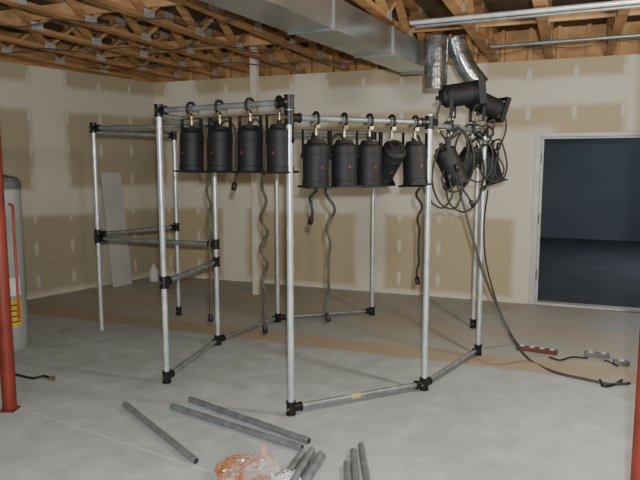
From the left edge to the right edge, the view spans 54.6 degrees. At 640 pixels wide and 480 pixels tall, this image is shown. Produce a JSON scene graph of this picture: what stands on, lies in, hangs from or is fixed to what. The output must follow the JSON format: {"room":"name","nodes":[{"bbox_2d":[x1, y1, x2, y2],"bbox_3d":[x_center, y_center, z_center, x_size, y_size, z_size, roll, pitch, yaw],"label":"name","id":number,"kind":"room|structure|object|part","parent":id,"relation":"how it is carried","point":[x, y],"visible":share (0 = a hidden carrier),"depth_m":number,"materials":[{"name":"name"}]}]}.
{"room":"unfinished basement","nodes":[
{"label":"unfinished basement","id":0,"kind":"room"},
{"bbox_2d":[0,61,159,299],"bbox_3d":[-4.296,-0.563,6.566,0.122,2.840,6.500,5,8,34],"label":"wall","id":1,"kind":"structure","parent":0,"point":[46,114],"depth_m":8.04,"materials":[{"name":"paint"}]},
{"bbox_2d":[0,29,157,82],"bbox_3d":[-4.228,-2.153,6.386,0.040,0.360,6.598,5,8,34],"label":"trim","id":2,"kind":"structure","parent":1,"relation":"attached to","point":[137,75],"depth_m":7.79,"materials":[{"name":"brown wood"}]},
{"bbox_2d":[0,0,198,24],"bbox_3d":[0.293,-1.926,4.511,9.600,0.120,0.035,3,7,22],"label":"trim","id":3,"kind":"structure","parent":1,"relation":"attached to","point":[90,8],"depth_m":5.43,"materials":[{"name":"brown wood"}]},
{"bbox_2d":[65,4,639,60],"bbox_3d":[1.100,-2.120,6.115,9.300,0.120,0.035,3,7,22],"label":"trim","id":4,"kind":"structure","parent":1,"relation":"attached to","point":[253,40],"depth_m":6.11,"materials":[{"name":"brown wood"}]},
{"bbox_2d":[0,275,639,479],"bbox_3d":[2.000,1.027,5.664,22.000,0.100,30.000,0,7,0],"label":"floor","id":5,"kind":"structure","parent":0,"point":[498,414],"depth_m":4.59,"materials":[{"name":"concrete"}]},
{"bbox_2d":[0,134,20,412],"bbox_3d":[-2.105,-0.258,4.038,0.100,2.839,0.100,0,7,0],"label":"steel column","id":6,"kind":"structure","parent":5,"relation":"on","point":[7,365],"depth_m":4.11,"materials":[{"name":"metal"}]},
{"bbox_3d":[-2.105,1.147,4.208,0.100,0.010,0.100,0,7,0],"label":"plate","id":7,"kind":"part","parent":6,"relation":"part of","materials":[{"name":"red metal"}]},
{"bbox_2d":[3,174,28,350],"bbox_3d":[-2.859,0.198,5.564,0.432,1.570,0.410,0,7,0],"label":"water heater","id":8,"kind":"object","parent":5,"relation":"on","point":[12,185],"visible":0.77,"depth_m":5.48,"materials":[{"name":"white metal"}]},
{"bbox_3d":[-2.870,-0.517,5.478,0.410,0.130,0.410,0,7,0],"label":"tank lid","id":9,"kind":"part","parent":8,"relation":"part of","materials":[{"name":"grey metal"}]},
{"bbox_2d":[15,373,55,380],"bbox_3d":[-2.254,1.059,4.839,0.440,0.036,0.079,2,7,13],"label":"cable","id":10,"kind":"object","parent":5,"relation":"on","point":[50,378],"visible":0.9,"depth_m":4.81,"materials":[{"name":"rubber"}]},
{"bbox_2d":[100,172,132,286],"bbox_3d":[-2.794,-0.149,8.517,0.184,1.550,0.322,5,8,34],"label":"drywall offcut","id":11,"kind":"object","parent":5,"relation":"on","point":[111,183],"visible":1,"depth_m":8.50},
{"bbox_2d":[149,264,158,281],"bbox_3d":[-2.378,0.463,8.866,0.130,0.250,0.130,0,7,0],"label":"bottle","id":12,"kind":"object","parent":5,"relation":"on","point":[153,272],"visible":1,"depth_m":8.82,"materials":[{"name":"plastic"}]},
{"bbox_2d":[122,401,198,464],"bbox_3d":[-1.013,1.175,3.846,0.040,0.040,1.052,-5,9,-38],"label":"pipe","id":13,"kind":"object","parent":5,"relation":"on","point":[191,457],"visible":1,"depth_m":3.75,"materials":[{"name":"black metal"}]},
{"bbox_2d":[170,403,303,450],"bbox_3d":[-0.556,1.168,3.908,1.102,0.040,0.040,5,8,35],"label":"pipe","id":14,"kind":"object","parent":5,"relation":"on","point":[269,437],"visible":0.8,"depth_m":3.85,"materials":[{"name":"black metal"}]},
{"bbox_2d":[214,442,280,479],"bbox_3d":[-0.384,1.164,3.289,0.358,0.194,0.244,0,7,0],"label":"plastic bag","id":15,"kind":"object","parent":5,"relation":"on","point":[259,465],"visible":0.95,"depth_m":3.24,"materials":[{"name":"plastic"}]},
{"bbox_2d":[188,396,310,443],"bbox_3d":[-0.488,1.155,4.016,1.077,0.040,0.040,5,9,38],"label":"pipe","id":16,"kind":"object","parent":5,"relation":"on","point":[239,416],"visible":1,"depth_m":3.96,"materials":[{"name":"black metal"}]},
{"bbox_2d":[249,46,260,294],"bbox_3d":[-0.805,-0.885,7.733,0.085,3.180,0.085,3,7,22],"label":"wooden post","id":17,"kind":"object","parent":5,"relation":"on","point":[254,69],"visible":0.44,"depth_m":7.75,"materials":[{"name":"beige wood"}]},
{"bbox_2d":[270,468,300,479],"bbox_3d":[-0.177,1.231,3.205,0.149,0.083,0.094,-2,7,-17],"label":"packet","id":18,"kind":"object","parent":5,"relation":"on","point":[285,474],"visible":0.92,"depth_m":3.19,"materials":[{"name":"white plastic"}]},
{"bbox_2d":[89,94,488,415],"bbox_3d":[-0.305,-0.040,5.363,3.797,2.080,2.848,0,7,0],"label":"frame","id":19,"kind":"object","parent":5,"relation":"on","point":[160,111],"visible":0.8,"depth_m":4.93,"materials":[{"name":"metal"}]},
{"bbox_3d":[-2.169,-0.107,6.046,0.042,2.020,0.042,0,7,0],"label":"post","id":20,"kind":"part","parent":19,"relation":"part of","materials":[{"name":"metal"}]},
{"bbox_3d":[-1.866,-1.073,6.284,0.040,0.040,0.930,6,9,40],"label":"rail","id":21,"kind":"part","parent":19,"relation":"part of","materials":[{"name":"silver metal"}]},
{"bbox_3d":[-1.866,-0.100,6.401,0.040,0.040,0.930,6,9,40],"label":"rail","id":22,"kind":"part","parent":19,"relation":"part of","materials":[{"name":"silver metal"}]},
{"bbox_3d":[-1.556,-1.043,5.706,1.307,0.040,0.040,3,7,20],"label":"rail","id":23,"kind":"part","parent":19,"relation":"part of","materials":[{"name":"silver metal"}]},
{"bbox_3d":[-1.556,0.009,5.834,1.307,0.040,0.040,3,7,20],"label":"rail","id":24,"kind":"part","parent":19,"relation":"part of","materials":[{"name":"silver metal"}]},
{"bbox_3d":[-1.166,0.048,4.600,0.042,2.060,0.042,0,7,0],"label":"post","id":25,"kind":"part","parent":19,"relation":"part of","materials":[{"name":"metal"}]},
{"bbox_3d":[-1.562,-0.162,6.748,0.042,1.960,0.042,0,7,0],"label":"post","id":26,"kind":"part","parent":19,"relation":"part of","materials":[{"name":"metal"}]},
{"bbox_3d":[-1.054,-0.966,4.984,0.040,0.040,1.030,2,7,13],"label":"rail","id":27,"kind":"part","parent":19,"relation":"part of","materials":[{"name":"silver metal"}]},
{"bbox_2d":[173,102,212,321],"bbox_3d":[-0.874,-0.173,4.436,0.204,1.598,0.274,5,8,35],"label":"stage light","id":28,"kind":"object","parent":19,"relation":"hanging from","point":[191,140],"visible":0.97,"depth_m":4.29,"materials":[{"name":"black paint"}]},
{"bbox_3d":[-0.901,-0.481,4.359,0.178,0.012,0.178,5,6,35],"label":"filter frame","id":29,"kind":"part","parent":28,"relation":"part of","materials":[{"name":"black paint"}]},
{"bbox_3d":[-0.850,-0.114,4.485,0.046,1.470,0.181,5,8,34],"label":"power cord","id":30,"kind":"part","parent":28,"relation":"part of","materials":[{"name":"black rubber"}]},
{"bbox_3d":[-1.054,0.255,5.131,0.040,0.040,1.030,2,7,13],"label":"rail","id":31,"kind":"part","parent":19,"relation":"part of","materials":[{"name":"silver metal"}]},
{"bbox_3d":[-1.054,0.980,5.219,0.040,0.040,1.030,2,7,13],"label":"rail","id":32,"kind":"part","parent":19,"relation":"part of","materials":[{"name":"silver metal"}]},
{"bbox_3d":[-0.942,-0.053,5.600,0.042,2.020,0.042,0,7,0],"label":"post","id":33,"kind":"part","parent":19,"relation":"part of","materials":[{"name":"metal"}]},
{"bbox_2d":[201,99,237,190],"bbox_3d":[-0.659,-0.642,4.236,0.204,0.619,0.258,4,8,33],"label":"stage light","id":34,"kind":"object","parent":19,"relation":"hanging from","point":[220,138],"visible":0.97,"depth_m":4.15,"materials":[{"name":"black paint"}]},
{"bbox_3d":[-0.681,-0.465,4.224,0.178,0.012,0.178,5,6,33],"label":"filter frame","id":35,"kind":"part","parent":34,"relation":"part of","materials":[{"name":"black paint"}]},
{"bbox_3d":[-0.640,-0.583,4.288,0.044,0.489,0.165,5,9,37],"label":"power cord","id":36,"kind":"part","parent":34,"relation":"part of","materials":[{"name":"rubber"}]},
{"bbox_3d":[-0.680,-0.898,4.179,1.149,0.040,0.040,4,8,32],"label":"rail","id":37,"kind":"part","parent":19,"relation":"part of","materials":[{"name":"silver metal"}]},
{"bbox_2d":[231,97,268,333],"bbox_3d":[-0.427,-0.131,4.171,0.204,1.618,0.281,5,9,37],"label":"stage light","id":38,"kind":"object","parent":19,"relation":"hanging from","point":[250,138],"visible":0.98,"depth_m":4.02,"materials":[{"name":"black paint"}]},
{"bbox_3d":[-0.458,-0.449,4.091,0.178,0.012,0.178,5,8,37],"label":"filter frame","id":39,"kind":"part","parent":38,"relation":"part of","materials":[{"name":"black paint"}]},
{"bbox_3d":[-0.404,-0.072,4.220,0.072,1.491,0.195,2,7,17],"label":"power cord","id":40,"kind":"part","parent":38,"relation":"part of","materials":[{"name":"black rubber"}]},
{"bbox_3d":[-0.693,0.869,6.137,0.040,0.040,0.980,4,8,30],"label":"rail","id":41,"kind":"part","parent":19,"relation":"part of","materials":[{"name":"silver metal"}]},
{"bbox_3d":[-0.445,-0.135,6.441,0.042,1.980,0.042,0,7,0],"label":"post","id":42,"kind":"part","parent":19,"relation":"part of","materials":[{"name":"metal"}]},
{"bbox_2d":[261,95,298,173],"bbox_3d":[-0.255,-0.670,3.944,0.204,0.492,0.182,4,8,27],"label":"stage light","id":43,"kind":"object","parent":19,"relation":"hanging from","point":[276,139],"visible":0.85,"depth_m":3.88,"materials":[{"name":"black paint"}]},
{"bbox_3d":[-0.254,-0.435,3.974,0.178,0.012,0.178,4,9,27],"label":"filter frame","id":44,"kind":"part","parent":43,"relation":"part of","materials":[{"name":"black paint"}]},
{"bbox_3d":[-0.193,0.131,3.996,0.042,2.040,0.042,0,7,0],"label":"post","id":45,"kind":"part","parent":19,"relation":"part of","materials":[{"name":"metal"}]},
{"bbox_2d":[297,111,333,224],"bbox_3d":[-0.051,-0.458,4.053,0.204,0.749,0.278,-4,8,-28],"label":"stage light","id":46,"kind":"object","parent":19,"relation":"hanging from","point":[315,154],"visible":0.99,"depth_m":3.94,"materials":[{"name":"black paint"}]},
{"bbox_3d":[-0.036,-0.401,4.112,0.060,0.621,0.202,-2,7,-17],"label":"power cord","id":47,"kind":"part","parent":46,"relation":"part of","materials":[{"name":"rubber"}]},
{"bbox_3d":[-0.029,-0.345,4.025,0.178,0.012,0.178,-4,10,-28],"label":"filter frame","id":48,"kind":"part","parent":46,"relation":"part of","materials":[{"name":"black paint"}]},
{"bbox_3d":[0.066,0.800,6.709,1.066,0.040,0.040,-2,7,-17],"label":"rail","id":49,"kind":"part","parent":19,"relation":"part of","materials":[{"name":"silver metal"}]},
{"bbox_3d":[0.066,-1.096,6.480,1.066,0.040,0.040,-2,7,-17],"label":"rail","id":50,"kind":"part","parent":19,"relation":"part of","materials":[{"name":"silver metal"}]},
{"bbox_2d":[324,112,361,321],"bbox_3d":[0.139,-0.130,4.184,0.204,1.432,0.295,-3,7,-22],"label":"stage light","id":51,"kind":"object","parent":19,"relation":"hanging from","point":[344,154],"visible":0.97,"depth_m":4.03,"materials":[{"name":"black paint"}]},
{"bbox_3d":[0.092,-0.070,4.221,0.084,1.304,0.204,-3,7,-22],"label":"power cord","id":52,"kind":"part","parent":51,"relation":"part of","materials":[{"name":"black rubber"}]},
{"bbox_3d":[0.161,-0.354,4.102,0.178,0.012,0.178,-3,6,-22],"label":"filter frame","id":53,"kind":"part","parent":51,"relation":"part of","materials":[{"name":"black paint"}]},
{"bbox_3d":[0.288,1.086,4.344,1.066,0.040,0.040,-3,8,-25],"label":"rail","id":54,"kind":"part","parent":19,"relation":"part of","materials":[{"name":"silver metal"}]},
{"bbox_3d":[0.288,-0.795,4.117,1.066,0.040,0.040,-3,8,-25],"label":"rail","id":55,"kind":"part","parent":19,"relation":"part of","materials":[{"name":"silver metal"}]},
{"bbox_2d":[357,113,386,187],"bbox_3d":[0.330,-0.602,4.164,0.204,0.491,0.179,-3,8,-26],"label":"stage light","id":56,"kind":"object","parent":19,"relation":"hanging from","point":[369,162],"visible":0.93,"depth_m":4.11,"materials":[{"name":"black paint"}]},
{"bbox_3d":[0.329,-0.365,4.193,0.178,0.012,0.178,-3,9,-26],"label":"filter frame","id":57,"kind":"part","parent":56,"relation":"part of","materials":[{"name":"black paint"}]},
{"bbox_3d":[0.576,-0.172,6.747,0.042,1.980,0.042,0,7,0],"label":"post","id":58,"kind":"part","parent":19,"relation":"part of","materials":[{"name":"metal"}]},
{"bbox_2d":[378,114,405,185],"bbox_3d":[0.467,-0.616,4.281,0.204,0.491,0.321,-3,8,-25],"label":"stage light","id":59,"kind":"object","parent":19,"relation":"hanging from","point":[393,151],"visible":0.75,"depth_m":4.19,"materials":[{"name":"black paint"}]},
{"bbox_3d":[0.426,-0.450,4.386,0.178,0.178,0.012,-3,-37,-25],"label":"filter frame","id":60,"kind":"part","parent":59,"relation":"part of","materials":[{"name":"black paint"}]},
{"bbox_2d":[398,115,452,284],"bbox_3d":[0.753,-0.267,4.404,0.411,1.213,0.232,-3,7,-23],"label":"stage light","id":61,"kind":"object","parent":19,"relation":"hanging from","point":[415,174],"visible":0.92,"depth_m":4.27,"materials":[{"name":"black paint"}]},
{"bbox_3d":[0.668,-0.383,4.324,0.178,0.012,0.178,-3,1,-23],"label":"filter frame","id":62,"kind":"part","parent":61,"relation":"part of","materials":[{"name":"black paint"}]},
{"bbox_3d":[0.702,-0.207,4.439,0.060,1.084,0.168,2,7,16],"label":"power cord","id":63,"kind":"part","parent":61,"relation":"part of","materials":[{"name":"rubber"}]},
{"bbox_3d":[0.794,-0.465,4.414,0.317,0.492,0.087,-2,7,-16],"label":"power cord","id":64,"kind":"part","parent":61,"relation":"part of","materials":[{"name":"rubber"}]},
{"bbox_3d":[0.768,0.105,4.458,0.042,1.980,0.042,0,7,0],"label":"post","id":65,"kind":"part","parent":19,"relation":"part of","materials":[{"name":"metal"}]},
{"bbox_2d":[431,120,474,209],"bbox_3d":[0.986,-0.558,4.608,0.325,0.654,0.250,1,7,7],"label":"stage light","id":66,"kind":"object","parent":19,"relation":"hanging from","point":[448,160],"visible":0.96,"depth_m":4.56,"materials":[{"name":"black paint"}]},
{"bbox_3d":[0.932,-0.468,4.529,0.190,0.494,0.161,-6,9,-41],"label":"power cord","id":67,"kind":"part","parent":66,"relation":"part of","materials":[{"name":"rubber"}]},
{"bbox_3d":[1.022,-0.592,4.601,0.250,0.485,0.074,0,7,0],"label":"power cord","id":68,"kind":"part","parent":66,"relation":"part of","materials":[{"name":"rubber"}]},
{"bbox_3d":[1.040,-0.425,4.641,0.178,0.012,0.178,-25,3,9],"label":"filter frame","id":69,"kind":"part","parent":66,"relation":"part of","materials":[{"name":"black paint"}]},
{"bbox_3d":[1.075,1.007,4.995,0.040,0.040,1.048,5,8,36],"label":"rail","id":70,"kind":"part","parent":19,"relation":"part of","materials":[{"name":"silver metal"}]},
{"bbox_3d":[1.075,-0.859,4.769,0.040,0.040,1.048,5,8,36],"label":"rail","id":71,"kind":"part","parent":19,"relation":"part of","materials":[{"name":"silver metal"}]},
{"bbox_2d":[435,75,487,207],"bbox_3d":[1.050,-0.725,4.656,0.376,0.964,0.204,2,7,18],"label":"stage light","id":72,"kind":"object","parent":19,"relation":"hanging from","point":[451,96],"visible":0.79,"depth_m":4.56,"materials":[{"name":"black paint"}]},
{"bbox_3d":[1.023,-0.666,4.664,0.315,0.844,0.047,0,7,2],"label":"power cord","id":73,"kind":"part","parent":72,"relation":"part of","materials":[{"name":"rubber"}]},
{"bbox_3d":[1.198,-1.097,4.561,0.040,0.200,0.200,-5,5,19],"label":"filter frame","id":74,"kind":"part","parent":72,"relation":"part of","materials":[{"name":"black paint"}]},
{"bbox_2d":[443,123,493,212],"bbox_3d":[1.164,-0.568,4.864,0.385,0.697,0.403,2,7,18],"label":"stage light","id":75,"kind":"object","parent":19,"relation":"hanging from","point":[468,166],"visible":0.67,"depth_m":4.85,"materials":[{"name":"black paint"}]},
{"bbox_3d":[1.105,-0.507,4.861,0.327,0.577,0.217,0,7,0],"label":"power cord","id":76,"kind":"part","parent":75,"relation":"part of","materials":[{"name":"rubber"}]},
{"bbox_3d":[1.167,-0.643,4.819,0.302,0.391,0.273,0,7,0],"label":"power cord","id":77,"kind":"part","parent":75,"relation":"part of","materials":[{"name":"rubber"}]},
{"bbox_3d":[1.560,-0.096,6.201,0.042,1.960,0.042,0,7,0],"label":"post","id":78,"kind":"part","parent":19,"relation":"part of","materials":[{"name":"metal"}]},
{"bbox_3d":[1.382,0.018,5.303,0.042,1.950,0.042,0,7,0],"label":"post","id":79,"kind":"part","parent":19,"relation":"part of","materials":[{"name":"metal"}]},
{"bbox_2d":[465,93,511,191],"bbox_3d":[1.338,-0.805,5.027,0.406,0.836,0.294,-2,7,-19],"label":"stage light","id":80,"kind":"object","parent":19,"relation":"hanging from","point":[496,106],"visible":0.61,"depth_m":4.99,"materials":[{"name":"black paint"}]},
{"bbox_3d":[1.275,-0.877,4.954,0.206,0.412,0.185,0,7,0],"label":"power cord","id":81,"kind":"part","parent":80,"relation":"part of","materials":[{"name":"rubber"}]},
{"bbox_3d":[1.398,-0.743,5.098,0.262,0.694,0.053,-1,7,-8],"label":"power cord","id":82,"kind":"part","parent":80,"relation":"part of","materials":[{"name":"rubber"}]},
{"bbox_3d":[1.466,-1.064,5.087,0.040,0.200,0.200,18,1,-20],"label":"filter frame","id":83,"kind":"part","parent":80,"relation":"part of","materials":[{"name":"black paint"}]},
{"bbox_2d":[476,126,507,185],"bbox_3d":[1.423,-0.695,5.125,0.266,0.507,0.587,2,7,16],"label":"stage light","id":84,"kind":"object","parent":19,"relation":"hanging from","point":[499,177],"visible":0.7,"depth_m":5.18,"materials":[{"name":"black paint"}]},
{"bbox_3d":[1.347,-0.630,5.085,0.240,0.317,0.418,0,7,0],"label":"power cord","id":85,"kind":"part","parent":84,"relation":"part of","materials":[{"name":"rubber"}]},
{"bbox_3d":[1.478,-0.667,5.161,0.113,0.347,0.256,0,7,0],"label":"power cord","id":86,"kind":"part","parent":84,"relation":"part of","materials":[{"name":"rubber"}]},
{"bbox_2d":[287,448,305,469],"bbox_3d":[-0.159,1.237,3.334,0.040,0.040,0.466,2,7,15],"label":"pipe","id":87,"kind":"object","parent":5,"relation":"on","point":[293,465],"visible":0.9,"depth_m":3.43,"materials":[{"name":"black metal"}]},
{"bbox_2d":[301,451,315,477],"bbox_3d":[-0.100,1.239,3.321,0.040,0.040,0.441,2,7,16],"label":"pipe","id":88,"kind":"object","parent":5,"relation":"on","point":[314,455],"visible":0.35,"depth_m":3.40,"materials":[{"name":"black"}]},
{"bbox_2d":[289,447,314,479],"bbox_3d":[-0.100,1.206,3.283,0.040,0.040,0.427,2,7,15],"label":"pipe","id":89,"kind":"object","parent":88,"relation":"on","point":[310,452],"visible":1,"depth_m":3.29,"materials":[{"name":"black"}]},
{"bbox_2d":[311,453,325,479],"bbox_3d":[-0.042,1.241,3.303,0.040,0.040,0.405,2,7,17],"label":"pipe","id":90,"kind":"object","parent":5,"relation":"on","point":[324,457],"visible":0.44,"depth_m":3.37,"materials":[{"name":"black"}]},
{"bbox_2d":[302,451,323,479],"bbox_3d":[-0.047,1.210,3.249,0.040,0.040,0.398,2,7,15],"label":"pipe","id":91,"kind":"object","parent":90,"relation":"on","point":[319,456],"visible":1,"depth_m":3.27,"materials":[{"name":"black"}]},
{"bbox_2d":[343,460,350,479],"bbox_3d":[0.145,1.246,3.262,0.040,0.040,0.305,0,7,2],"label":"pipe","id":92,"kind":"object","parent":5,"relation":"on","point":[346,464],"visible":1,"depth_m":3.31,"materials":[{"name":"black"}]},
{"bbox_2d":[350,448,359,479],"bbox_3d":[0.188,1.237,3.334,0.040,0.040,0.449,0,7,0],"label":"pipe","id":93,"kind":"object","parent":5,"relation":"on","point":[353,453],"visible":1,"depth_m":3.36,"materials":[{"name":"black"}]},
{"bbox_2d":[358,442,370,479],"bbox_3d":[0.243,1.233,3.372,0.040,0.040,0.526,0,7,-1],"label":"pipe","id":94,"kind":"object","parent":5,"relation":"on","point":[361,447],"visible":1,"depth_m":3.39,"materials":[{"name":"black"}]},
{"bbox_2d":[483,190,517,343],"bbox_3d":[1.658,0.290,5.396,0.641,1.462,0.195,-6,9,-41],"label":"cable","id":95,"kind":"object","parent":5,"relation":"on","point":[487,190],"visible":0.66,"depth_m":5.24,"materials":[{"name":"rubber"}]},
{"bbox_2d":[517,344,557,354],"bbox_3d":[1.928,0.972,5.507,0.340,0.048,0.060,4,8,28],"label":"power strip","id":96,"kind":"object","parent":5,"relation":"on","point":[543,350],"visible":0.93,"depth_m":5.48,"materials":[{"name":"red plastic"}]},
{"bbox_2d":[457,185,630,385],"bbox_3d":[1.728,0.281,4.919,1.349,1.597,0.501,1,7,12],"label":"cable","id":97,"kind":"object","parent":5,"relation":"on","point":[458,186],"visible":0.88,"depth_m":4.85,"materials":[{"name":"black rubber"}]},
{"bbox_2d":[549,356,587,360],"bbox_3d":[2.127,1.010,5.287,0.331,0.014,0.098,0,7,0],"label":"cable","id":98,"kind":"object","parent":5,"relation":"on","point":[549,356],"visible":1,"depth_m":5.30,"materials":[{"name":"rubber"}]},
{"bbox_2d":[584,350,609,358],"bbox_3d":[2.397,0.989,5.363,0.200,0.048,0.060,3,7,20],"label":"power strip","id":99,"kind":"object","parent":5,"relation":"on","point":[589,353],"visible":1,"depth_m":5.34,"materials":[{"name":"grey plastic"}]},
{"bbox_2d":[599,379,622,386],"bbox_3d":[2.216,1.082,4.690,0.216,0.020,0.150,0,7,0],"label":"cable","id":100,"kind":"object","parent":5,"relation":"on","point":[600,380],"visible":0.98,"depth_m":4.65,"materials":[{"name":"rubber"}]},
{"bbox_2d":[613,359,629,366],"bbox_3d":[2.501,1.015,5.149,0.120,0.048,0.060,2,7,17],"label":"power strip","id":101,"kind":"object","parent":5,"relation":"on","point":[621,362],"visible":0.98,"depth_m":5.12,"materials":[{"name":"plastic"}]},
{"bbox_2d":[630,332,639,479],"bbox_3d":[1.325,-0.060,2.410,0.100,2.839,0.100,0,7,0],"label":"steel column","id":102,"kind":"structure","parent":5,"relation":"on","point":[635,460],"depth_m":2.50,"materials":[{"name":"red metal"}]},
{"bbox_2d":[0,0,639,57],"bbox_3d":[2.000,-2.229,5.270,22.000,0.050,30.000,0,7,0],"label":"ceiling","id":103,"kind":"structure","parent":0,"point":[432,8],"depth_m":6.58,"materials":[{"name":"brown wood"}]},
{"bbox_2d":[0,27,132,78],"bbox_3d":[-4.177,-1.971,4.857,0.090,0.354,8.270,3,7,22],"label":"truss","id":104,"kind":"object","parent":103,"relation":"attached to","point":[54,59],"visible":0.53,"depth_m":7.48,"materials":[{"name":"brown wood"}]},
{"bbox_2d":[0,2,186,80],"bbox_3d":[-3.534,-1.967,4.822,0.090,0.354,8.683,3,7,22],"label":"truss","id":105,"kind":"object","parent":103,"relation":"attached to","point":[95,56],"visible":0.66,"depth_m":7.09,"materials":[{"name":"brown wood"}]},
{"bbox_2d":[0,0,224,77],"bbox_3d":[-2.968,-1.939,4.598,0.090,0.354,8.683,3,7,22],"label":"truss","id":106,"kind":"object","parent":103,"relation":"attached to","point":[90,40],"visible":0.65,"depth_m":6.53,"materials":[{"name":"brown wood"}]},
{"bbox_2d":[0,0,263,75],"bbox_3d":[-2.401,-1.912,4.373,0.090,0.354,8.683,3,7,22],"label":"truss","id":107,"kind":"object","parent":103,"relation":"attached to","point":[144,37],"visible":0.66,"depth_m":6.06,"materials":[{"name":"brown wood"}]},
{"bbox_2d":[0,17,245,26],"bbox_3d":[-2.079,-1.771,5.065,3.122,0.059,0.083,1,7,7],"label":"wire","id":108,"kind":"object","parent":107,"relation":"hanging from","point":[239,17],"visible":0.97,"depth_m":4.99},
{"bbox_2d":[84,0,305,73],"bbox_3d":[-1.835,-1.885,4.148,0.090,0.354,8.683,3,7,22],"label":"truss","id":109,"kind":"object","parent":103,"relation":"attached to","point":[140,11],"visible":0.65,"depth_m":5.96,"materials":[{"name":"brown wood"}]},
{"bbox_2d":[0,42,299,53],"bbox_3d":[-1.954,-1.907,6.184,3.542,0.059,0.109,1,7,6],"label":"wire","id":110,"kind":"object","parent":109,"relation":"hanging from","point":[299,42],"visible":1,"depth_m":6.18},
{"bbox_2d":[173,0,349,70],"bbox_3d":[-1.268,-1.858,3.924,0.090,0.354,8.683,3,7,22],"label":"truss","id":111,"kind":"object","parent":103,"relation":"attached to","point":[252,26],"visible":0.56,"depth_m":5.94,"materials":[{"name":"brown wood"}]},
{"bbox_2d":[88,60,367,69],"bbox_3d":[-1.029,-2.023,7.147,3.665,0.059,0.086,1,7,10],"label":"wire","id":112,"kind":"object","parent":111,"relation":"hanging from","point":[303,60],"visible":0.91,"depth_m":7.15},
{"bbox_2d":[353,0,445,43],"bbox_3d":[-0.136,-1.803,3.474,0.090,0.354,8.683,3,7,22],"label":"truss","id":113,"kind":"object","parent":103,"relation":"attached to","point":[382,10],"visible":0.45,"depth_m":5.59,"materials":[{"name":"brown wood"}]},
{"bbox_2d":[199,0,424,74],"bbox_3d":[-0.642,-1.440,3.242,0.372,0.244,6.945,4,8,28],"label":"air duct","id":114,"kind":"object","parent":113,"relation":"hanging from","point":[339,25],"visible":0.83,"depth_m":4.48,"materials":[{"name":"metal"}]},
{"bbox_2d":[423,35,447,90],"bbox_3d":[1.092,-1.664,5.842,0.226,0.480,0.226,0,7,0],"label":"duct","id":115,"kind":"object","parent":114,"relation":"attached to","point":[436,46],"visible":0.95,"depth_m":5.76,"materials":[{"name":"metal"}]},
{"bbox_2d":[448,34,487,81],"bbox_3d":[1.404,-1.687,5.940,0.421,0.540,0.208,0,7,0],"label":"duct","id":116,"kind":"object","parent":115,"relation":"attached to","point":[466,68],"visible":0.84,"depth_m":5.86,"materials":[{"name":"metal"}]},
{"bbox_2d":[442,0,498,61],"bbox_3d":[0.431,-1.776,3.249,0.090,0.354,8.683,3,7,22],"label":"truss","id":117,"kind":"object","parent":103,"relation":"attached to","point":[484,37],"visible":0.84,"depth_m":5.86,"materials":[{"name":"brown wood"}]},
{"bbox_2d":[532,0,554,58],"bbox_3d":[0.997,-1.749,3.025,0.090,0.354,8.683,3,7,22],"label":"truss","id":118,"kind":"object","parent":103,"relation":"attached to","point":[546,28],"visible":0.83,"depth_m":5.64,"materials":[{"name":"brown wood"}]},
{"bbox_2d":[416,4,639,27],"bbox_3d":[2.902,-1.689,4.303,4.584,0.025,0.025,3,8,24],"label":"ceiling pipe","id":119,"kind":"object","parent":118,"relation":"hanging from","point":[634,5],"visible":1,"depth_m":4.85,"materials":[{"name":"silver metal"}]},
{"bbox_2d":[604,0,632,55],"bbox_3d":[1.564,-1.722,2.800,0.090,0.354,8.683,3,7,22],"label":"truss","id":120,"kind":"object","parent":103,"relation":"attached to","point":[614,25],"visible":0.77,"depth_m":5.68,"materials":[{"name":"brown wood"}]},
{"bbox_2d":[471,38,639,54],"bbox_3d":[2.796,-1.859,5.793,2.932,0.059,0.089,4,8,30],"label":"wire","id":121,"kind":"object","parent":120,"relation":"hanging from","point":[620,38],"visible":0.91,"depth_m":6.10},
{"bbox_3d":[3.260,-1.640,2.124,3.299,0.354,8.093,0,7,0],"label":"truss","id":122,"kind":"object","parent":103,"relation":"attached to","visible":0},
{"bbox_2d":[410,0,639,24],"bbox_3d":[2.828,-1.657,4.120,4.584,0.037,0.037,3,8,24],"label":"ceiling pipe","id":123,"kind":"object","parent":122,"relation":"hanging from","point":[615,2],"visible":1,"depth_m":4.67,"materials":[{"name":"metal"}]},
{"bbox_2d":[490,33,639,47],"bbox_3d":[3.551,-1.807,5.275,4.105,0.031,0.031,3,8,24],"label":"ceiling pipe","id":124,"kind":"object","parent":122,"relation":"hanging from","point":[637,34],"visible":1,"depth_m":5.82,"materials":[{"name":"silver metal"}]},
{"bbox_2d":[154,54,639,303],"bbox_3d":[2.199,-0.668,7.432,10.100,2.840,0.123,3,7,22],"label":"wall","id":125,"kind":"structure","parent":0,"point":[600,93],"depth_m":7.90,"materials":[{"name":"paint"}]},
{"bbox_2d":[158,21,639,81],"bbox_3d":[2.199,-2.256,7.240,10.100,0.360,0.120,3,7,22],"label":"trim","id":126,"kind":"structure","parent":125,"relation":"attached to","point":[624,46],"depth_m":7.25,"materials":[{"name":"brown wood"}]},
{"bbox_2d":[529,131,639,312],"bbox_3d":[3.452,-0.198,6.985,2.010,2.015,0.160,3,7,22],"label":"door frame","id":127,"kind":"structure","parent":125,"relation":"in","point":[539,144],"depth_m":7.22,"materials":[{"name":"metal"}]},
{"bbox_2d":[538,237,639,307],"bbox_3d":[6.016,0.446,9.995,10.832,0.001,9.924,0,7,0],"label":"floor","id":128,"kind":"structure","parent":0,"point":[583,271],"depth_m":9.64,"materials":[{"name":"grey concrete"}]},
{"bbox_2d":[540,138,639,240],"bbox_3d":[5.396,-1.530,13.895,13.000,3.000,0.001,3,7,22],"label":"wall","id":129,"kind":"structure","parent":0,"point":[591,186],"depth_m":13.70,"materials":[{"name":"paint"}]}
]}

